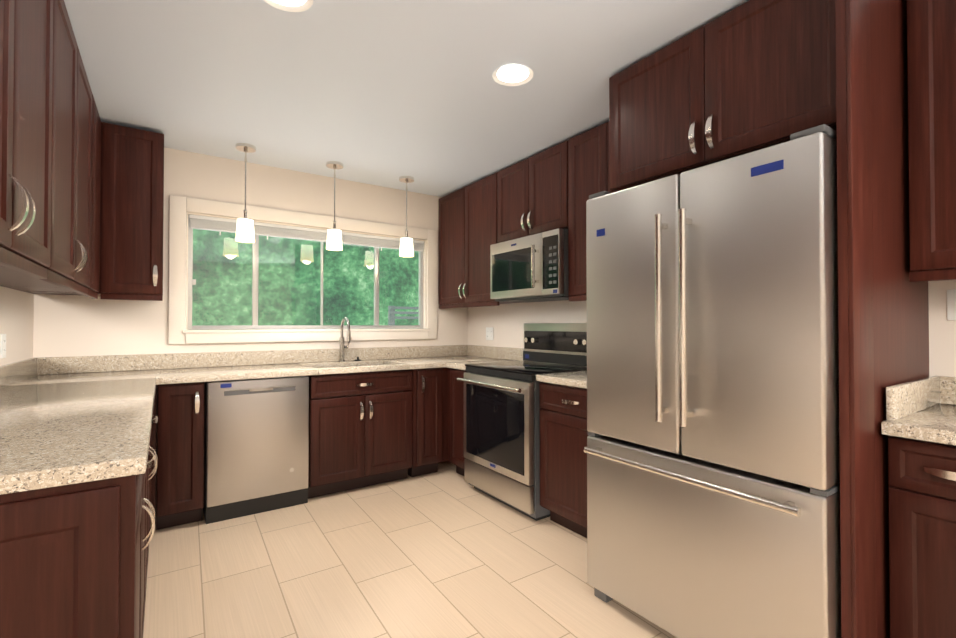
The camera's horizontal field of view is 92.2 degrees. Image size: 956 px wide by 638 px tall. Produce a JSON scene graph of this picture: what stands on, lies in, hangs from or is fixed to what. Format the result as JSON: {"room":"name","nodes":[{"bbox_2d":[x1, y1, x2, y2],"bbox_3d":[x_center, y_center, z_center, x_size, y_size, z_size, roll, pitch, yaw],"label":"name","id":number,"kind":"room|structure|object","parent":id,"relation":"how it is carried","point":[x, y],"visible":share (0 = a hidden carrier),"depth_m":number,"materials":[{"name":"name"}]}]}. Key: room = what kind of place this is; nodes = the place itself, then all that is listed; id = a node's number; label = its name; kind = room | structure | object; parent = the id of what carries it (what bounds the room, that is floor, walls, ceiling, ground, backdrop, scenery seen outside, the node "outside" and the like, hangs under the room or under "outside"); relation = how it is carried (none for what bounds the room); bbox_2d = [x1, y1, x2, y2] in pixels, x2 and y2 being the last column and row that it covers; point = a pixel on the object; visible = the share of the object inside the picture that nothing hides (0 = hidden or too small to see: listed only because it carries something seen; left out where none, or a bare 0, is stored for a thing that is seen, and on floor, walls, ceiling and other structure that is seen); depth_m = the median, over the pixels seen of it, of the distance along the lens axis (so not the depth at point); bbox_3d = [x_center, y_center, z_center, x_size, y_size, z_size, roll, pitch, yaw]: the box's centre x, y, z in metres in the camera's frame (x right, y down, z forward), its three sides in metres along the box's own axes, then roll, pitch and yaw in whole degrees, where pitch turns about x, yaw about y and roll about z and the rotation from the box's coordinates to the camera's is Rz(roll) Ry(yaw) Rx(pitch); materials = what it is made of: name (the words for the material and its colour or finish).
{"room":"kitchen","nodes":[
{"label":"kitchen","id":0,"kind":"room"},
{"bbox_2d":[0,286,33,365],"bbox_3d":[-0.966,-0.004,0.136,0.140,2.440,6.630,0,-1,-34],"label":"wall","id":1,"kind":"structure","parent":0,"point":[16,317],"depth_m":2.47,"materials":[{"name":"beige paint"}]},
{"bbox_2d":[0,334,5,357],"bbox_3d":[-2.324,0.132,2.253,0.008,0.118,0.075,0,-1,-34],"label":"electrical outlet","id":2,"kind":"object","parent":1,"relation":"attached to","point":[3,346],"visible":1,"depth_m":2.24,"materials":[{"name":"white plastic"}]},
{"bbox_2d":[0,0,59,275],"bbox_3d":[-1.296,-0.682,1.053,0.338,1.020,0.953,0,-1,-34],"label":"upper cabinet","id":3,"kind":"object","parent":1,"relation":"attached to","point":[50,154],"depth_m":1.31,"materials":[{"name":"brown wood"}]},
{"bbox_2d":[0,0,95,291],"bbox_3d":[-1.852,-0.672,1.865,0.338,1.020,1.015,0,-1,-34],"label":"upper cabinet","id":4,"kind":"object","parent":1,"relation":"attached to","point":[76,258],"depth_m":1.94,"materials":[{"name":"brown wood"}]},
{"bbox_2d":[11,106,100,295],"bbox_3d":[-2.252,-0.665,2.452,0.342,1.020,0.406,0,-1,-34],"label":"upper cabinet","id":5,"kind":"object","parent":1,"relation":"attached to","point":[95,287],"depth_m":2.61,"materials":[{"name":"brown wood"}]},
{"bbox_2d":[33,147,467,357],"bbox_3d":[-1.442,0.040,3.743,3.150,2.440,0.140,0,-1,-34],"label":"wall","id":6,"kind":"structure","parent":0,"point":[72,325],"depth_m":3.37,"materials":[{"name":"beige paint"}]},
{"bbox_2d":[23,122,163,300],"bbox_3d":[-2.328,-0.643,2.832,0.645,1.055,0.372,0,-1,-34],"label":"upper cabinet","id":7,"kind":"object","parent":6,"relation":"attached to","point":[131,212],"visible":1,"depth_m":2.80,"materials":[{"name":"brown wood"}]},
{"bbox_2d":[168,195,436,343],"bbox_3d":[-1.296,-0.334,3.817,2.110,1.030,0.170,0,-1,-34],"label":"window","id":8,"kind":"structure","parent":6,"relation":"in","point":[178,331],"depth_m":3.59,"materials":[{"name":"beige"}]},
{"bbox_2d":[189,215,423,251],"bbox_3d":[-1.282,-0.673,3.802,1.870,0.127,0.038,0,-1,-34],"label":"window blind","id":9,"kind":"object","parent":8,"relation":"attached to","point":[230,225],"visible":0.92,"depth_m":3.67,"materials":[{"name":"white fabric"}]},
{"bbox_2d":[64,0,748,196],"bbox_3d":[0.391,-1.242,1.081,3.430,0.060,6.630,0,-1,-34],"label":"ceiling","id":10,"kind":"structure","parent":0,"point":[386,93],"depth_m":2.25,"materials":[{"name":"white paint"}]},
{"bbox_2d":[235,143,255,242],"bbox_3d":[-1.594,-0.859,3.153,0.124,0.653,0.124,0,-1,-34],"label":"pendant light","id":11,"kind":"object","parent":10,"relation":"hanging from","point":[245,230],"visible":1,"depth_m":3.12,"materials":[{"name":"white glass"}]},
{"bbox_2d":[264,0,312,11],"bbox_3d":[-0.711,-1.199,1.690,0.200,0.008,0.200,0,-1,-34],"label":"recessed light","id":12,"kind":"object","parent":10,"relation":"in","point":[292,5],"visible":1,"depth_m":1.75,"materials":[{"name":"white plastic"}]},
{"bbox_2d":[326,161,342,250],"bbox_3d":[-1.091,-0.854,3.498,0.124,0.653,0.124,0,-1,-34],"label":"pendant light","id":13,"kind":"object","parent":10,"relation":"hanging from","point":[334,239],"visible":1,"depth_m":3.46,"materials":[{"name":"white glass"}]},
{"bbox_2d":[399,176,413,256],"bbox_3d":[-0.596,-0.850,3.836,0.124,0.653,0.124,0,-1,-34],"label":"pendant light","id":14,"kind":"object","parent":10,"relation":"hanging from","point":[406,245],"visible":1,"depth_m":3.80,"materials":[{"name":"white glass"}]},
{"bbox_2d":[492,64,532,85],"bbox_3d":[0.170,-1.192,2.244,0.200,0.008,0.200,0,-1,-34],"label":"recessed light","id":15,"kind":"object","parent":10,"relation":"in","point":[513,75],"visible":0.98,"depth_m":2.25,"materials":[{"name":"white plastic"}]},
{"bbox_2d":[143,461,676,637],"bbox_3d":[0.391,1.267,1.050,3.430,0.080,6.630,0,-1,-34],"label":"floor","id":16,"kind":"structure","parent":0,"point":[446,550],"depth_m":2.24,"materials":[{"name":"tile"}]},
{"bbox_2d":[0,425,151,637],"bbox_3d":[-1.299,0.796,1.269,0.598,0.868,0.912,0,-1,-34],"label":"base cabinet","id":17,"kind":"object","parent":16,"relation":"on","point":[73,560],"depth_m":1.00,"materials":[{"name":"brown wood"}]},
{"bbox_2d":[0,357,163,494],"bbox_3d":[-1.548,0.292,1.669,0.630,0.142,1.880,0,-1,-34],"label":"countertop","id":18,"kind":"structure","parent":17,"relation":"on","point":[68,420],"depth_m":1.48,"materials":[{"name":"stone"}]},
{"bbox_2d":[151,399,154,509],"bbox_3d":[-2.280,0.814,2.722,0.620,0.868,0.578,0,-1,-34],"label":"base cabinet","id":19,"kind":"object","parent":16,"relation":"on","point":[153,425],"depth_m":2.65,"materials":[{"name":"brown wood"}]},
{"bbox_2d":[152,447,155,523],"bbox_3d":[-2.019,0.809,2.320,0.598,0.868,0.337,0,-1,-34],"label":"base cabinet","id":20,"kind":"object","parent":16,"relation":"on","point":[153,452],"depth_m":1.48,"materials":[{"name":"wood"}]},
{"bbox_2d":[155,382,203,529],"bbox_3d":[-1.920,0.817,2.957,0.235,0.868,0.598,0,-1,-34],"label":"base cabinet","id":21,"kind":"object","parent":16,"relation":"on","point":[179,407],"depth_m":2.72,"materials":[{"name":"brown wood"}]},
{"bbox_2d":[203,376,308,523],"bbox_3d":[-1.553,0.822,3.183,0.599,0.864,0.584,0,-1,-34],"label":"dishwasher","id":22,"kind":"object","parent":16,"relation":"on","point":[256,446],"visible":1,"depth_m":2.93,"materials":[{"name":"grey metal"}]},
{"bbox_2d":[379,367,446,478],"bbox_3d":[-0.559,0.828,3.889,0.267,0.868,0.598,0,-1,-34],"label":"base cabinet","id":23,"kind":"object","parent":16,"relation":"on","point":[412,421],"depth_m":3.58,"materials":[{"name":"brown wood"}]},
{"bbox_2d":[447,368,447,460],"bbox_3d":[-0.196,0.831,4.149,0.620,0.868,0.578,0,-1,-34],"label":"base cabinet","id":24,"kind":"object","parent":16,"relation":"on","point":[447,368],"depth_m":3.76,"materials":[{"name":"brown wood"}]},
{"bbox_2d":[22,317,451,399],"bbox_3d":[-1.221,0.284,3.417,3.144,0.604,0.635,0,-1,-34],"label":"countertop","id":25,"kind":"structure","parent":24,"relation":"on","point":[239,365],"depth_m":3.42,"materials":[{"name":"stone"}]},
{"bbox_2d":[339,317,351,361],"bbox_3d":[-1.058,0.168,3.750,0.106,0.366,0.212,0,-1,-34],"label":"faucet","id":26,"kind":"object","parent":25,"relation":"on","point":[345,353],"depth_m":3.79,"materials":[{"name":"silver metal"}]},
{"bbox_2d":[313,391,402,399],"bbox_3d":[-0.987,0.489,3.595,0.692,0.198,0.402,0,-1,-34],"label":"rail","id":27,"kind":"object","parent":25,"relation":"in","point":[397,391],"depth_m":3.41,"materials":[{"name":"wood"}]},
{"bbox_2d":[448,368,465,475],"bbox_3d":[0.086,0.826,3.757,0.598,0.868,0.343,0,-1,-34],"label":"base cabinet","id":28,"kind":"object","parent":16,"relation":"on","point":[456,457],"depth_m":3.62,"materials":[{"name":"brown wood"}]},
{"bbox_2d":[444,345,523,369],"bbox_3d":[0.085,0.317,3.740,0.624,0.142,0.306,0,-1,-34],"label":"countertop","id":29,"kind":"structure","parent":28,"relation":"on","point":[456,357],"depth_m":4.13,"materials":[{"name":"stone"}]},
{"bbox_2d":[457,323,586,520],"bbox_3d":[0.341,0.642,3.260,0.721,1.225,0.754,0,-1,-34],"label":"range oven","id":30,"kind":"object","parent":16,"relation":"on","point":[502,408],"visible":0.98,"depth_m":3.09,"materials":[{"name":"grey metal"}]},
{"bbox_2d":[539,382,589,537],"bbox_3d":[0.769,0.814,2.760,0.598,0.868,0.535,0,-1,-34],"label":"base cabinet","id":31,"kind":"object","parent":16,"relation":"on","point":[563,411],"depth_m":2.64,"materials":[{"name":"brown wood"}]},
{"bbox_2d":[536,370,586,388],"bbox_3d":[0.790,0.305,2.718,0.615,0.142,0.638,0,-1,-34],"label":"countertop","id":32,"kind":"structure","parent":31,"relation":"on","point":[576,378],"depth_m":2.69,"materials":[{"name":"stone"}]},
{"bbox_2d":[584,124,840,637],"bbox_3d":[1.076,0.337,1.923,0.946,1.802,0.907,0,-1,-34],"label":"fridge","id":33,"kind":"object","parent":16,"relation":"on","point":[712,449],"visible":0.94,"depth_m":1.57,"materials":[{"name":"grey metal"}]},
{"bbox_2d":[888,435,955,637],"bbox_3d":[1.631,0.799,1.501,0.598,0.868,0.305,0,-1,-34],"label":"base cabinet","id":34,"kind":"object","parent":16,"relation":"on","point":[922,519],"depth_m":1.40,"materials":[{"name":"brown wood"}]},
{"bbox_2d":[881,376,955,445],"bbox_3d":[1.879,0.285,1.109,0.635,0.142,1.243,0,-1,-34],"label":"countertop","id":35,"kind":"structure","parent":34,"relation":"on","point":[924,409],"depth_m":1.50,"materials":[{"name":"stone"}]},
{"bbox_2d":[468,280,955,376],"bbox_3d":[1.748,0.019,1.995,0.140,2.440,6.630,0,-1,-34],"label":"wall","id":36,"kind":"structure","parent":0,"point":[506,322],"depth_m":3.52,"materials":[{"name":"beige paint"}]},
{"bbox_2d":[438,174,522,307],"bbox_3d":[0.021,-0.645,4.100,0.338,1.020,0.933,0,-1,-34],"label":"upper cabinet","id":37,"kind":"object","parent":36,"relation":"attached to","point":[466,214],"depth_m":3.97,"materials":[{"name":"brown wood"}]},
{"bbox_2d":[486,327,492,339],"bbox_3d":[0.107,0.137,4.257,0.008,0.118,0.115,0,-1,-34],"label":"outlet","id":38,"kind":"object","parent":36,"relation":"attached to","point":[489,333],"visible":1,"depth_m":4.25,"materials":[{"name":"white plastic"}]},
{"bbox_2d":[494,141,565,243],"bbox_3d":[0.502,-0.879,3.400,0.338,0.570,0.765,0,-1,-34],"label":"upper cabinet","id":39,"kind":"object","parent":36,"relation":"attached to","point":[530,193],"depth_m":3.27,"materials":[{"name":"brown wood"}]},
{"bbox_2d":[490,228,569,302],"bbox_3d":[0.452,-0.359,3.354,0.466,0.441,0.754,0,-1,-34],"label":"over-the-range microwave","id":40,"kind":"object","parent":39,"relation":"attached to","point":[531,268],"visible":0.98,"depth_m":3.18,"materials":[{"name":"grey metal"}]},
{"bbox_2d":[566,125,601,299],"bbox_3d":[0.902,-0.661,2.814,0.338,1.020,0.644,0,-1,-34],"label":"upper cabinet","id":41,"kind":"object","parent":36,"relation":"attached to","point":[584,150],"depth_m":2.90,"materials":[{"name":"brown wood"}]},
{"bbox_2d":[602,0,901,192],"bbox_3d":[1.200,-0.903,2.044,0.718,0.555,0.959,0,-1,-34],"label":"upper cabinet","id":42,"kind":"object","parent":36,"relation":"attached to","point":[872,82],"depth_m":1.67,"materials":[{"name":"brown wood"}]},
{"bbox_2d":[898,0,955,279],"bbox_3d":[1.806,-0.677,1.493,0.338,1.020,0.546,0,-1,-34],"label":"upper cabinet","id":43,"kind":"object","parent":36,"relation":"attached to","point":[926,28],"depth_m":1.58,"materials":[{"name":"brown wood"}]},
{"bbox_2d":[947,289,955,319],"bbox_3d":[1.839,-0.054,1.724,0.014,0.118,0.115,0,-1,-34],"label":"light switch","id":44,"kind":"object","parent":36,"relation":"attached to","point":[951,304],"visible":1,"depth_m":1.76,"materials":[{"name":"white plastic"}]},
{"label":"outside","id":45,"kind":"structure","parent":0,"visible":0},
{"bbox_2d":[192,229,418,329],"bbox_3d":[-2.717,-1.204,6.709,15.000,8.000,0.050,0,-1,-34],"label":"window glass","id":46,"kind":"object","parent":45,"point":[294,248],"depth_m":6.71,"materials":[{"name":"clear glass"}]},
{"bbox_2d":[388,306,418,324],"bbox_3d":[-0.585,1.056,7.444,1.820,2.500,0.100,0,-1,-34],"label":"fence","id":47,"kind":"object","parent":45,"point":[392,311],"depth_m":6.97,"materials":[{"name":"grey wood"}]}
]}

